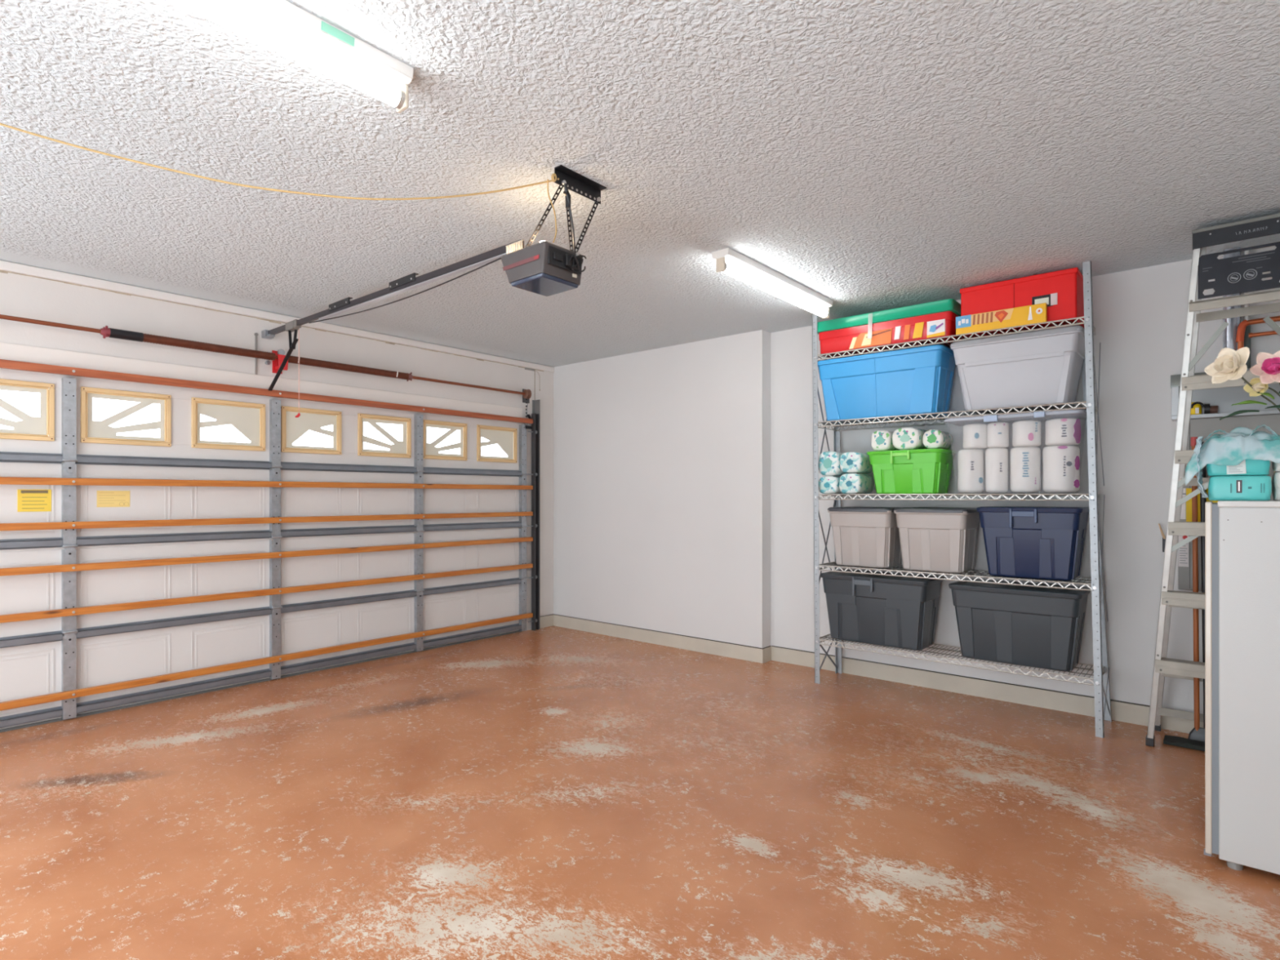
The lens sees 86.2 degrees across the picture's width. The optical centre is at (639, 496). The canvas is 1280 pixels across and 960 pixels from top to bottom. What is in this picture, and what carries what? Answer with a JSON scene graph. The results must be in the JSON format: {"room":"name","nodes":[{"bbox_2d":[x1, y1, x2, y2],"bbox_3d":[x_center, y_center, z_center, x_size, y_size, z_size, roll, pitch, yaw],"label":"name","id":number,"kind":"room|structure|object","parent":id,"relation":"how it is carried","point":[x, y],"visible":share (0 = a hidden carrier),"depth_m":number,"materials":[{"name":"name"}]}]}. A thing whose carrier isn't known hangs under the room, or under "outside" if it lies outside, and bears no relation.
{"room":"garage","nodes":[
{"label":"garage","id":0,"kind":"room"},
{"bbox_2d":[0,272,553,631],"bbox_3d":[-2.969,0.000,5.104,0.160,2.786,6.100,0,0,40],"label":"wall","id":1,"kind":"structure","parent":0,"point":[20,295],"depth_m":5.13,"materials":[{"name":"paint"}]},
{"bbox_2d":[253,333,257,374],"bbox_3d":[-2.860,-1.063,5.097,0.015,0.312,0.024,0,0,40],"label":"trim","id":2,"kind":"structure","parent":1,"relation":"attached to","point":[255,334],"depth_m":5.10,"materials":[{"name":"grey"}]},
{"bbox_2d":[0,342,522,417],"bbox_3d":[-2.851,-0.840,5.109,0.014,0.135,5.060,0,0,40],"label":"trim","id":3,"kind":"structure","parent":1,"relation":"attached to","point":[12,352],"depth_m":4.92,"materials":[{"name":"white"}]},
{"bbox_2d":[0,314,531,425],"bbox_3d":[-2.739,-0.917,5.145,0.137,0.380,5.060,0,0,40],"label":"spring","id":4,"kind":"object","parent":1,"relation":"attached to","point":[277,357],"visible":0.98,"depth_m":4.98,"materials":[{"name":"brown metal"}]},
{"bbox_2d":[0,359,533,732],"bbox_3d":[-2.753,0.297,5.206,0.122,2.192,4.965,0,0,40],"label":"door","id":5,"kind":"structure","parent":1,"relation":"in","point":[135,571],"depth_m":4.94,"materials":[{"name":"white metal"}]},
{"bbox_2d":[0,259,554,372],"bbox_3d":[-2.861,-1.364,5.090,0.022,0.058,5.978,0,0,40],"label":"trim","id":6,"kind":"structure","parent":1,"relation":"attached to","point":[5,265],"depth_m":4.95,"materials":[{"name":"white"}]},
{"bbox_2d":[525,400,539,630],"bbox_3d":[-1.123,0.191,7.088,0.085,2.395,0.154,0,0,40],"label":"door track","id":7,"kind":"object","parent":1,"relation":"attached to","point":[535,427],"visible":1,"depth_m":7.11,"materials":[{"name":"grey metal"}]},
{"bbox_2d":[534,369,540,399],"bbox_3d":[-1.081,-1.168,7.202,0.005,0.322,0.083,0,0,40],"label":"trim","id":8,"kind":"structure","parent":1,"relation":"attached to","point":[535,370],"depth_m":7.17,"materials":[{"name":"beige"}]},
{"bbox_2d":[539,613,553,628],"bbox_3d":[-1.013,1.331,7.273,0.014,0.124,0.262,0,0,40],"label":"baseboard","id":9,"kind":"structure","parent":1,"relation":"attached to","point":[547,620],"depth_m":7.28,"materials":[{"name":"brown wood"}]},
{"bbox_2d":[0,0,1279,367],"bbox_3d":[-0.448,-1.443,3.160,6.520,0.100,6.400,0,0,40],"label":"ceiling","id":10,"kind":"structure","parent":0,"point":[872,156],"depth_m":2.73,"materials":[{"name":"white paint"}]},
{"bbox_2d":[168,0,413,113],"bbox_3d":[-1.186,-1.333,1.780,0.116,0.120,1.260,0,0,40],"label":"strip light","id":11,"kind":"object","parent":10,"relation":"attached to","point":[283,27],"visible":1,"depth_m":2.01,"materials":[{"name":"white plastic"}]},
{"bbox_2d":[261,164,606,417],"bbox_3d":[-1.528,-0.975,4.071,3.375,0.836,0.280,0,0,40],"label":"garage door opener","id":12,"kind":"object","parent":10,"relation":"hanging from","point":[544,268],"visible":0.99,"depth_m":3.11,"materials":[{"name":"black metal"}]},
{"bbox_2d":[0,123,559,242],"bbox_3d":[-1.439,-1.250,2.590,2.291,0.287,0.103,0,0,-18],"label":"rope","id":13,"kind":"object","parent":12,"relation":"hanging from","point":[553,175],"visible":1,"depth_m":2.65,"materials":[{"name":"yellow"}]},
{"bbox_2d":[711,247,833,319],"bbox_3d":[0.892,-1.333,4.383,0.115,0.120,1.360,0,0,40],"label":"strip light","id":14,"kind":"object","parent":10,"relation":"attached to","point":[729,261],"visible":1,"depth_m":4.24,"materials":[{"name":"white plastic"}]},
{"bbox_2d":[0,626,1279,959],"bbox_3d":[-0.448,1.453,3.160,6.520,0.120,6.400,0,0,40],"label":"floor","id":15,"kind":"structure","parent":0,"point":[551,793],"depth_m":2.92,"materials":[{"name":"paint"}]},
{"bbox_2d":[812,260,1111,737],"bbox_3d":[2.103,0.011,4.674,1.817,2.765,0.403,0,0,40],"label":"shelf unit","id":16,"kind":"object","parent":15,"relation":"on","point":[1100,669],"visible":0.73,"depth_m":4.32,"materials":[{"name":"grey metal"}]},
{"bbox_2d":[818,475,844,493],"bbox_3d":[1.474,-0.083,5.172,0.156,0.132,0.276,0,0,40],"label":"bundle","id":17,"kind":"object","parent":16,"relation":"on","point":[827,485],"visible":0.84,"depth_m":5.07,"materials":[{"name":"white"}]},
{"bbox_2d":[823,482,830,488],"bbox_3d":[1.386,-0.084,5.070,0.046,0.042,0.007,0,0,40],"label":"print","id":18,"kind":"object","parent":17,"relation":"attached to","point":[826,485],"depth_m":5.07,"materials":[{"name":"teal"}]},
{"bbox_2d":[818,451,851,475],"bbox_3d":[1.478,-0.244,5.168,0.166,0.180,0.276,0,0,40],"label":"bundle","id":19,"kind":"object","parent":17,"relation":"on","point":[828,461],"visible":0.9,"depth_m":5.06,"materials":[{"name":"white plastic"}]},
{"bbox_2d":[822,457,831,468],"bbox_3d":[1.391,-0.245,5.066,0.069,0.080,0.007,0,0,40],"label":"print","id":20,"kind":"object","parent":19,"relation":"attached to","point":[827,462],"depth_m":5.06,"materials":[{"name":"teal plastic"}]},
{"bbox_2d":[839,473,873,493],"bbox_3d":[1.603,-0.092,5.062,0.166,0.150,0.276,0,0,40],"label":"bundle","id":21,"kind":"object","parent":16,"relation":"on","point":[849,483],"visible":0.98,"depth_m":4.97,"materials":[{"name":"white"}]},
{"bbox_2d":[845,480,852,486],"bbox_3d":[1.515,-0.093,4.961,0.050,0.044,0.007,0,0,40],"label":"print","id":22,"kind":"object","parent":21,"relation":"attached to","point":[848,483],"depth_m":4.96,"materials":[{"name":"teal"}]},
{"bbox_2d":[840,452,872,473],"bbox_3d":[1.607,-0.247,5.058,0.168,0.152,0.276,0,0,40],"label":"bundle","id":23,"kind":"object","parent":21,"relation":"on","point":[850,462],"visible":0.95,"depth_m":4.96,"materials":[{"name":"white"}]},
{"bbox_2d":[845,458,853,465],"bbox_3d":[1.519,-0.248,4.957,0.054,0.048,0.007,0,0,40],"label":"print","id":24,"kind":"object","parent":23,"relation":"attached to","point":[848,461],"depth_m":4.95,"materials":[{"name":"teal"}]},
{"bbox_2d":[827,506,905,568],"bbox_3d":[1.684,0.295,5.050,0.482,0.429,0.402,0,0,40],"label":"storage tote","id":25,"kind":"object","parent":16,"relation":"on","point":[864,536],"visible":0.81,"depth_m":4.91,"materials":[{"name":"grey plastic"}]},
{"bbox_2d":[820,568,943,650],"bbox_3d":[1.753,0.816,4.987,0.782,0.489,0.408,0,0,40],"label":"storage tote","id":26,"kind":"object","parent":16,"relation":"on","point":[901,612],"visible":0.97,"depth_m":4.83,"materials":[{"name":"plastic"}]},
{"bbox_2d":[817,344,955,424],"bbox_3d":[1.780,-0.783,4.968,0.917,0.457,0.402,0,0,40],"label":"storage tote","id":27,"kind":"object","parent":16,"relation":"on","point":[917,380],"visible":0.84,"depth_m":4.79,"materials":[{"name":"blue plastic"}]},
{"bbox_2d":[817,298,964,359],"bbox_3d":[1.803,-1.176,4.939,0.982,0.246,0.412,0,0,40],"label":"storage box","id":28,"kind":"object","parent":16,"relation":"on","point":[935,319],"visible":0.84,"depth_m":4.75,"materials":[{"name":"red plastic"}]},
{"bbox_2d":[848,337,857,349],"bbox_3d":[1.534,-1.103,4.922,0.060,0.080,0.002,0,0,40],"label":"print","id":29,"kind":"object","parent":28,"relation":"attached to","point":[852,340],"depth_m":4.92,"materials":[{"name":"yellow"}]},
{"bbox_2d":[861,333,871,346],"bbox_3d":[1.610,-1.113,4.857,0.080,0.080,0.002,0,0,40],"label":"print","id":30,"kind":"object","parent":28,"relation":"attached to","point":[866,338],"depth_m":4.86,"materials":[{"name":"yellow paper"}]},
{"bbox_2d":[853,328,892,348],"bbox_3d":[1.638,-1.121,4.836,0.290,0.115,0.002,0,0,40],"label":"print","id":31,"kind":"object","parent":28,"relation":"attached to","point":[862,337],"depth_m":4.84,"materials":[{"name":"orange"}]},
{"bbox_2d":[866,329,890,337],"bbox_3d":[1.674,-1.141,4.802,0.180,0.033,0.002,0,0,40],"label":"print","id":32,"kind":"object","parent":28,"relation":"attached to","point":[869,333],"depth_m":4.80,"materials":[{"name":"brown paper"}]},
{"bbox_2d":[893,325,901,339],"bbox_3d":[1.776,-1.127,4.715,0.047,0.088,0.002,0,0,40],"label":"print","id":33,"kind":"object","parent":28,"relation":"attached to","point":[897,329],"depth_m":4.71,"materials":[{"name":"white paper"}]},
{"bbox_2d":[903,324,910,339],"bbox_3d":[1.825,-1.122,4.674,0.045,0.098,0.002,0,0,40],"label":"print","id":34,"kind":"object","parent":28,"relation":"attached to","point":[906,327],"depth_m":4.67,"materials":[{"name":"orange paper"}]},
{"bbox_2d":[912,321,924,338],"bbox_3d":[1.882,-1.123,4.625,0.075,0.100,0.002,0,0,40],"label":"print","id":35,"kind":"object","parent":28,"relation":"attached to","point":[917,326],"depth_m":4.62,"materials":[{"name":"yellow paper"}]},
{"bbox_2d":[928,324,936,332],"bbox_3d":[1.956,-1.118,4.559,0.055,0.050,0.002,0,0,40],"label":"print","id":36,"kind":"object","parent":28,"relation":"on","point":[932,328],"depth_m":4.56,"materials":[{"name":"blue paper"}]},
{"bbox_2d":[926,331,945,337],"bbox_3d":[1.967,-1.075,4.548,0.115,0.025,0.002,0,0,40],"label":"print","id":37,"kind":"object","parent":28,"relation":"attached to","point":[929,334],"depth_m":4.55,"materials":[{"name":"yellow paper"}]},
{"bbox_2d":[926,319,945,335],"bbox_3d":[1.969,-1.119,4.551,0.115,0.103,0.002,0,0,40],"label":"print","id":38,"kind":"object","parent":28,"relation":"attached to","point":[934,326],"depth_m":4.55,"materials":[{"name":"white paper"}]},
{"bbox_2d":[866,448,955,493],"bbox_3d":[1.911,-0.167,4.826,0.522,0.304,0.368,0,0,40],"label":"storage bin","id":39,"kind":"object","parent":16,"relation":"on","point":[917,471],"visible":1,"depth_m":4.70,"materials":[{"name":"plastic"}]},
{"bbox_2d":[871,430,899,450],"bbox_3d":[1.776,-0.394,4.922,0.140,0.144,0.266,0,0,40],"label":"paper roll","id":40,"kind":"object","parent":39,"relation":"on","point":[882,440],"visible":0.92,"depth_m":4.82,"materials":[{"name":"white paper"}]},
{"bbox_2d":[875,435,884,444],"bbox_3d":[1.692,-0.395,4.823,0.063,0.064,0.007,0,0,40],"label":"print","id":41,"kind":"object","parent":40,"relation":"attached to","point":[879,440],"depth_m":4.82,"materials":[{"name":"teal"}]},
{"bbox_2d":[892,426,927,449],"bbox_3d":[1.908,-0.399,4.803,0.192,0.154,0.276,0,0,40],"label":"paper roll","id":42,"kind":"object","parent":39,"relation":"on","point":[908,437],"visible":0.87,"depth_m":4.70,"materials":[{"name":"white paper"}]},
{"bbox_2d":[899,434,910,442],"bbox_3d":[1.823,-0.400,4.699,0.072,0.057,0.007,0,0,40],"label":"print","id":43,"kind":"object","parent":42,"relation":"attached to","point":[903,437],"depth_m":4.70,"materials":[{"name":"green"}]},
{"bbox_2d":[922,429,952,449],"bbox_3d":[2.046,-0.387,4.699,0.136,0.130,0.256,0,0,40],"label":"paper roll","id":44,"kind":"object","parent":39,"relation":"on","point":[932,438],"visible":0.97,"depth_m":4.61,"materials":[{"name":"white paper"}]},
{"bbox_2d":[927,434,937,443],"bbox_3d":[1.966,-0.388,4.604,0.063,0.062,0.007,0,0,40],"label":"print","id":45,"kind":"object","parent":44,"relation":"attached to","point":[931,438],"depth_m":4.60,"materials":[{"name":"green"}]},
{"bbox_2d":[893,506,979,573],"bbox_3d":[2.058,0.294,4.731,0.485,0.431,0.402,0,0,40],"label":"storage tote","id":46,"kind":"object","parent":16,"relation":"on","point":[932,539],"visible":0.97,"depth_m":4.59,"materials":[{"name":"grey plastic"}]},
{"bbox_2d":[955,302,1047,334],"bbox_3d":[2.269,-1.113,4.313,0.514,0.116,0.038,0,0,40],"label":"game box","id":47,"kind":"object","parent":16,"relation":"on","point":[1034,313],"visible":1,"depth_m":4.29,"materials":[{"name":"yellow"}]},
{"bbox_2d":[955,314,971,328],"bbox_3d":[2.099,-1.133,4.438,0.092,0.075,0.002,0,0,40],"label":"print","id":48,"kind":"object","parent":47,"relation":"attached to","point":[962,322],"depth_m":4.43,"materials":[{"name":"blue"}]},
{"bbox_2d":[981,313,984,324],"bbox_3d":[2.187,-1.133,4.362,0.016,0.064,0.003,0,0,40],"label":"print","id":49,"kind":"object","parent":47,"relation":"attached to","point":[982,314],"depth_m":4.36,"materials":[{"name":"brown"}]},
{"bbox_2d":[970,308,1013,324],"bbox_3d":[2.228,-1.136,4.328,0.247,0.065,0.002,0,0,40],"label":"print","id":50,"kind":"object","parent":47,"relation":"attached to","point":[1003,316],"depth_m":4.32,"materials":[{"name":"brown"}]},
{"bbox_2d":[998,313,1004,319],"bbox_3d":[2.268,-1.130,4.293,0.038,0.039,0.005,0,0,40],"label":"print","id":51,"kind":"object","parent":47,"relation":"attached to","point":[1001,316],"depth_m":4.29,"materials":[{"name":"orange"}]},
{"bbox_2d":[995,310,1008,322],"bbox_3d":[2.269,-1.127,4.293,0.077,0.075,0.004,0,0,40],"label":"print","id":52,"kind":"object","parent":47,"relation":"attached to","point":[1001,316],"depth_m":4.29,"materials":[{"name":"orange"}]},
{"bbox_2d":[1027,306,1032,319],"bbox_3d":[2.390,-1.121,4.190,0.026,0.081,0.003,0,0,40],"label":"print","id":53,"kind":"object","parent":47,"relation":"attached to","point":[1029,308],"depth_m":4.19,"materials":[{"name":"white"}]},
{"bbox_2d":[1035,307,1042,314],"bbox_3d":[2.428,-1.127,4.158,0.036,0.037,0.003,0,0,40],"label":"print","id":54,"kind":"object","parent":47,"relation":"attached to","point":[1038,310],"depth_m":4.16,"materials":[{"name":"white"}]},
{"bbox_2d":[944,408,1086,426],"bbox_3d":[2.417,-0.265,4.405,0.786,0.500,0.400,0,0,40],"label":"storage bin","id":55,"kind":"object","parent":16,"relation":"on","point":[1076,413],"visible":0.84,"depth_m":4.30,"materials":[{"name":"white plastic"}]},
{"bbox_2d":[957,448,984,492],"bbox_3d":[2.196,-0.168,4.532,0.160,0.285,0.163,0,0,40],"label":"paper roll","id":56,"kind":"object","parent":55,"relation":"in","point":[971,462],"visible":1,"depth_m":4.47,"materials":[{"name":"white paper"}]},
{"bbox_2d":[962,423,987,448],"bbox_3d":[2.211,-0.393,4.504,0.150,0.160,0.155,0,0,40],"label":"paper roll","id":57,"kind":"object","parent":56,"relation":"on","point":[975,435],"visible":0.91,"depth_m":4.44,"materials":[{"name":"white paper"}]},
{"bbox_2d":[974,432,979,439],"bbox_3d":[2.183,-0.393,4.434,0.030,0.040,0.006,0,0,20],"label":"print","id":58,"kind":"object","parent":57,"relation":"attached to","point":[976,434],"depth_m":4.43,"materials":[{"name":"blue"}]},
{"bbox_2d":[985,448,1008,492],"bbox_3d":[2.307,-0.168,4.420,0.132,0.285,0.132,0,0,40],"label":"paper roll","id":59,"kind":"object","parent":55,"relation":"in","point":[996,459],"visible":1,"depth_m":4.37,"materials":[{"name":"white paper"}]},
{"bbox_2d":[986,422,1008,448],"bbox_3d":[2.307,-0.393,4.404,0.124,0.160,0.127,0,0,40],"label":"paper roll","id":60,"kind":"object","parent":59,"relation":"on","point":[997,432],"visible":0.99,"depth_m":4.36,"materials":[{"name":"white paper"}]},
{"bbox_2d":[1009,446,1040,492],"bbox_3d":[2.438,-0.168,4.330,0.170,0.285,0.172,0,0,40],"label":"paper roll","id":61,"kind":"object","parent":55,"relation":"in","point":[1025,461],"visible":1,"depth_m":4.26,"materials":[{"name":"white paper"}]},
{"bbox_2d":[1022,452,1028,476],"bbox_3d":[2.399,-0.198,4.254,0.035,0.153,0.001,0,0,29],"label":"print","id":62,"kind":"object","parent":61,"relation":"attached to","point":[1024,455],"depth_m":4.26,"materials":[{"name":"blue paper"}]},
{"bbox_2d":[1012,420,1041,447],"bbox_3d":[2.439,-0.393,4.316,0.160,0.160,0.161,0,0,40],"label":"paper roll","id":63,"kind":"object","parent":61,"relation":"on","point":[1024,433],"visible":0.95,"depth_m":4.25,"materials":[{"name":"white paper"}]},
{"bbox_2d":[1027,432,1034,440],"bbox_3d":[2.421,-0.369,4.237,0.034,0.050,0.007,0,0,15],"label":"print","id":64,"kind":"object","parent":63,"relation":"attached to","point":[1030,435],"depth_m":4.24,"materials":[{"name":"pink paper"}]},
{"bbox_2d":[1042,444,1079,492],"bbox_3d":[2.594,-0.168,4.213,0.199,0.285,0.198,0,0,40],"label":"paper roll","id":65,"kind":"object","parent":55,"relation":"in","point":[1060,464],"visible":1,"depth_m":4.14,"materials":[{"name":"white paper"}]},
{"bbox_2d":[1057,445,1067,448],"bbox_3d":[2.551,-0.296,4.129,0.057,0.020,0.009,0,0,26],"label":"print","id":66,"kind":"object","parent":65,"relation":"on","point":[1058,446],"depth_m":4.13,"materials":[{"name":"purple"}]},
{"bbox_2d":[1044,417,1080,445],"bbox_3d":[2.595,-0.393,4.198,0.188,0.160,0.186,0,0,40],"label":"paper roll","id":67,"kind":"object","parent":65,"relation":"on","point":[1063,431],"visible":0.98,"depth_m":4.13,"materials":[{"name":"white paper"}]},
{"bbox_2d":[1061,424,1066,436],"bbox_3d":[2.553,-0.395,4.117,0.027,0.073,0.001,0,0,26],"label":"print","id":68,"kind":"object","parent":67,"relation":"attached to","point":[1064,427],"depth_m":4.12,"materials":[{"name":"grey"}]},
{"bbox_2d":[1073,418,1080,443],"bbox_3d":[2.638,-0.393,4.122,0.073,0.150,0.012,0,0,-28],"label":"print","id":69,"kind":"object","parent":67,"relation":"attached to","point":[1077,424],"depth_m":4.11,"materials":[{"name":"purple"}]},
{"bbox_2d":[1063,456,1066,475],"bbox_3d":[2.559,-0.182,4.122,0.012,0.121,0.001,0,0,20],"label":"print","id":70,"kind":"object","parent":65,"relation":"attached to","point":[1064,457],"depth_m":4.12,"materials":[{"name":"grey paper"}]},
{"bbox_2d":[1066,461,1071,466],"bbox_3d":[2.584,-0.196,4.118,0.034,0.030,0.007,0,0,6],"label":"print","id":71,"kind":"object","parent":65,"relation":"attached to","point":[1068,463],"depth_m":4.12,"materials":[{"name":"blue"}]},
{"bbox_2d":[1073,479,1079,488],"bbox_3d":[2.637,-0.076,4.128,0.051,0.050,0.008,0,0,-25],"label":"print","id":72,"kind":"object","parent":65,"relation":"attached to","point":[1076,482],"depth_m":4.12,"materials":[{"name":"purple"}]},
{"bbox_2d":[1075,455,1079,470],"bbox_3d":[2.642,-0.202,4.130,0.045,0.085,0.008,0,0,-28],"label":"print","id":73,"kind":"object","parent":65,"relation":"attached to","point":[1077,457],"depth_m":4.13,"materials":[{"name":"purple"}]},
{"bbox_2d":[950,324,1084,414],"bbox_3d":[2.441,-0.785,4.407,0.742,0.460,0.402,0,0,40],"label":"storage tote","id":74,"kind":"object","parent":16,"relation":"on","point":[1039,366],"visible":0.84,"depth_m":4.25,"materials":[{"name":"grey plastic"}]},
{"bbox_2d":[948,578,1090,671],"bbox_3d":[2.437,0.818,4.410,0.752,0.485,0.402,0,0,40],"label":"storage tote","id":75,"kind":"object","parent":16,"relation":"on","point":[1028,626],"visible":0.89,"depth_m":4.26,"materials":[{"name":"plastic"}]},
{"bbox_2d":[960,267,1084,338],"bbox_3d":[2.458,-1.208,4.404,0.660,0.310,0.341,0,0,40],"label":"storage box","id":76,"kind":"object","parent":16,"relation":"on","point":[1062,291],"visible":0.75,"depth_m":4.22,"materials":[{"name":"red plastic"}]},
{"bbox_2d":[976,506,1088,581],"bbox_3d":[2.501,0.289,4.352,0.584,0.442,0.408,0,0,40],"label":"storage tote","id":77,"kind":"object","parent":16,"relation":"on","point":[1043,543],"visible":1,"depth_m":4.21,"materials":[{"name":"blue plastic"}]},
{"bbox_2d":[1163,734,1204,751],"bbox_3d":[3.174,1.370,3.731,0.501,0.037,0.140,0,0,40],"label":"broom head","id":78,"kind":"object","parent":15,"relation":"on","point":[1179,741],"visible":0.41,"depth_m":3.81,"materials":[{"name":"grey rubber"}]},
{"bbox_2d":[1187,436,1204,742],"bbox_3d":[3.206,0.528,3.840,0.204,1.730,0.058,0,0,40],"label":"broom","id":79,"kind":"object","parent":15,"relation":"on","point":[1197,733],"visible":0.51,"depth_m":3.87,"materials":[{"name":"brown wood"}]},
{"bbox_2d":[1200,441,1206,728],"bbox_3d":[3.188,0.537,3.865,0.034,1.689,0.060,0,0,3],"label":"pole","id":80,"kind":"object","parent":15,"relation":"on","point":[1202,500],"visible":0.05,"depth_m":3.86,"materials":[{"name":"black plastic"}]},
{"bbox_2d":[1145,213,1279,746],"bbox_3d":[3.174,0.017,3.606,0.810,2.752,0.638,0,0,40],"label":"stepladder","id":81,"kind":"object","parent":15,"relation":"on","point":[1240,273],"visible":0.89,"depth_m":3.55,"materials":[{"name":"metal"}]},
{"bbox_2d":[1202,252,1275,271],"bbox_3d":[2.970,-1.150,3.397,0.270,0.065,0.001,0,0,40],"label":"print","id":82,"kind":"object","parent":81,"relation":"attached to","point":[1260,261],"depth_m":3.38,"materials":[{"name":"grey"}]},
{"bbox_2d":[1204,500,1279,875],"bbox_3d":[2.617,0.705,2.613,0.705,1.376,0.673,0,0,40],"label":"freezer","id":83,"kind":"object","parent":15,"relation":"on","point":[1242,537],"visible":0.98,"depth_m":2.51,"materials":[{"name":"metal"}]},
{"bbox_2d":[1184,424,1279,497],"bbox_3d":[2.332,-0.132,2.650,0.339,0.275,0.282,0,0,40],"label":"cloth","id":84,"kind":"object","parent":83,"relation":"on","point":[1240,444],"visible":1,"depth_m":2.59,"materials":[{"name":"blue fabric"}]},
{"bbox_2d":[1208,475,1271,500],"bbox_3d":[2.324,-0.031,2.654,0.181,0.094,0.226,0,0,40],"label":"storage box","id":85,"kind":"object","parent":83,"relation":"on","point":[1220,487],"visible":0.98,"depth_m":2.57,"materials":[{"name":"teal plastic"}]},
{"bbox_2d":[1206,459,1270,476],"bbox_3d":[2.320,-0.127,2.656,0.184,0.096,0.227,0,0,40],"label":"pack","id":86,"kind":"object","parent":85,"relation":"on","point":[1247,467],"visible":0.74,"depth_m":2.56,"materials":[{"name":"teal plastic"}]},
{"bbox_2d":[1230,483,1264,493],"bbox_3d":[2.268,-0.030,2.555,0.095,0.035,0.001,0,0,40],"label":"print","id":87,"kind":"object","parent":85,"relation":"attached to","point":[1234,487],"depth_m":2.56,"materials":[{"name":"teal"}]},
{"bbox_2d":[1271,471,1279,500],"bbox_3d":[2.483,-0.038,2.540,0.197,0.109,0.235,0,0,40],"label":"pack","id":88,"kind":"object","parent":83,"relation":"on","point":[1276,477],"visible":0.91,"depth_m":2.53},
{"bbox_2d":[1271,461,1279,472],"bbox_3d":[2.485,-0.146,2.541,0.199,0.108,0.238,0,0,40],"label":"pack","id":89,"kind":"object","parent":88,"relation":"on","point":[1275,466],"visible":0.45,"depth_m":2.53},
{"bbox_2d":[1204,346,1279,411],"bbox_3d":[2.333,-0.390,2.603,0.273,0.383,0.123,0,0,28],"label":"flower","id":90,"kind":"object","parent":89,"relation":"on","point":[1229,364],"visible":0.99,"depth_m":2.64,"materials":[{"name":"beige fabric"}]},
{"bbox_2d":[1219,350,1279,420],"bbox_3d":[2.368,-0.375,2.608,0.239,0.351,0.143,0,0,40],"label":"flower","id":91,"kind":"object","parent":89,"relation":"on","point":[1267,367],"visible":1,"depth_m":2.59,"materials":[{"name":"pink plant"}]},
{"bbox_2d":[1243,377,1279,396],"bbox_3d":[2.415,-0.327,2.607,0.166,0.254,0.070,0,0,13],"label":"flower","id":92,"kind":"object","parent":89,"relation":"on","point":[1257,386],"visible":0.97,"depth_m":2.63,"materials":[{"name":"yellow fabric"}]},
{"bbox_2d":[553,245,1279,714],"bbox_3d":[1.526,0.000,5.485,6.520,2.786,0.300,0,0,40],"label":"wall","id":93,"kind":"structure","parent":0,"point":[683,473],"depth_m":5.76,"materials":[{"name":"paint"}]},
{"bbox_2d":[553,613,1203,733],"bbox_3d":[1.492,1.331,5.403,6.226,0.124,0.154,0,0,40],"label":"baseboard","id":94,"kind":"structure","parent":93,"relation":"attached to","point":[1121,711],"depth_m":5.10,"materials":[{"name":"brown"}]},
{"bbox_2d":[1158,523,1165,551],"bbox_3d":[3.126,0.247,4.085,0.048,0.171,0.026,0,0,-7],"label":"brush","id":95,"kind":"object","parent":93,"relation":"hanging from","point":[1163,535],"visible":0.8,"depth_m":4.08,"materials":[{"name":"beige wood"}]},
{"bbox_2d":[1170,368,1279,591],"bbox_3d":[3.373,-0.082,3.823,0.640,1.250,0.127,0,0,40],"label":"shelving unit","id":96,"kind":"object","parent":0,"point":[1202,424],"visible":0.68,"depth_m":3.91,"materials":[{"name":"silver painted wood"}]},
{"bbox_2d":[1190,401,1204,414],"bbox_3d":[3.198,-0.506,3.937,0.081,0.074,0.068,0,0,40],"label":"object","id":97,"kind":"object","parent":96,"relation":"on","point":[1196,407],"visible":0.66,"depth_m":3.92,"materials":[{"name":"yellow plastic"}]},
{"bbox_2d":[1204,403,1217,413],"bbox_3d":[3.256,-0.498,3.898,0.061,0.061,0.060,0,0,40],"label":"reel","id":98,"kind":"object","parent":96,"relation":"on","point":[1208,409],"visible":1,"depth_m":3.88,"materials":[{"name":"black plastic"}]},
{"bbox_2d":[1171,382,1279,421],"bbox_3d":[3.377,-0.567,3.827,0.632,0.240,0.117,0,0,40],"label":"open shelf","id":99,"kind":"object","parent":96,"relation":"attached to","point":[1223,397],"depth_m":3.89,"materials":[{"name":"silver metal"}]},
{"bbox_2d":[1222,247,1240,351],"bbox_3d":[3.340,-1.050,3.860,0.082,0.686,0.082,0,0,40],"label":"flue pipe","id":100,"kind":"object","parent":96,"relation":"attached to","point":[1229,333],"visible":0.2,"depth_m":3.83,"materials":[{"name":"silver metal"}]},
{"bbox_2d":[1244,246,1250,368],"bbox_3d":[3.390,-1.050,3.818,0.028,0.686,0.052,0,0,40],"label":"conduit","id":101,"kind":"object","parent":96,"relation":"attached to","point":[1246,340],"visible":0.27,"depth_m":3.80,"materials":[{"name":"grey metal"}]},
{"bbox_2d":[1248,330,1278,337],"bbox_3d":[3.522,-0.890,3.660,0.395,0.027,0.028,0,0,40],"label":"copper pipe","id":102,"kind":"object","parent":101,"relation":"attached to","point":[1272,332],"visible":1,"depth_m":3.75,"materials":[{"name":"orange metal"}]},
{"bbox_2d":[1235,315,1279,349],"bbox_3d":[3.487,-0.842,3.660,0.449,0.269,0.036,0,0,40],"label":"copper pipe","id":103,"kind":"object","parent":96,"relation":"attached to","point":[1242,325],"visible":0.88,"depth_m":3.77,"materials":[{"name":"orange metal"}]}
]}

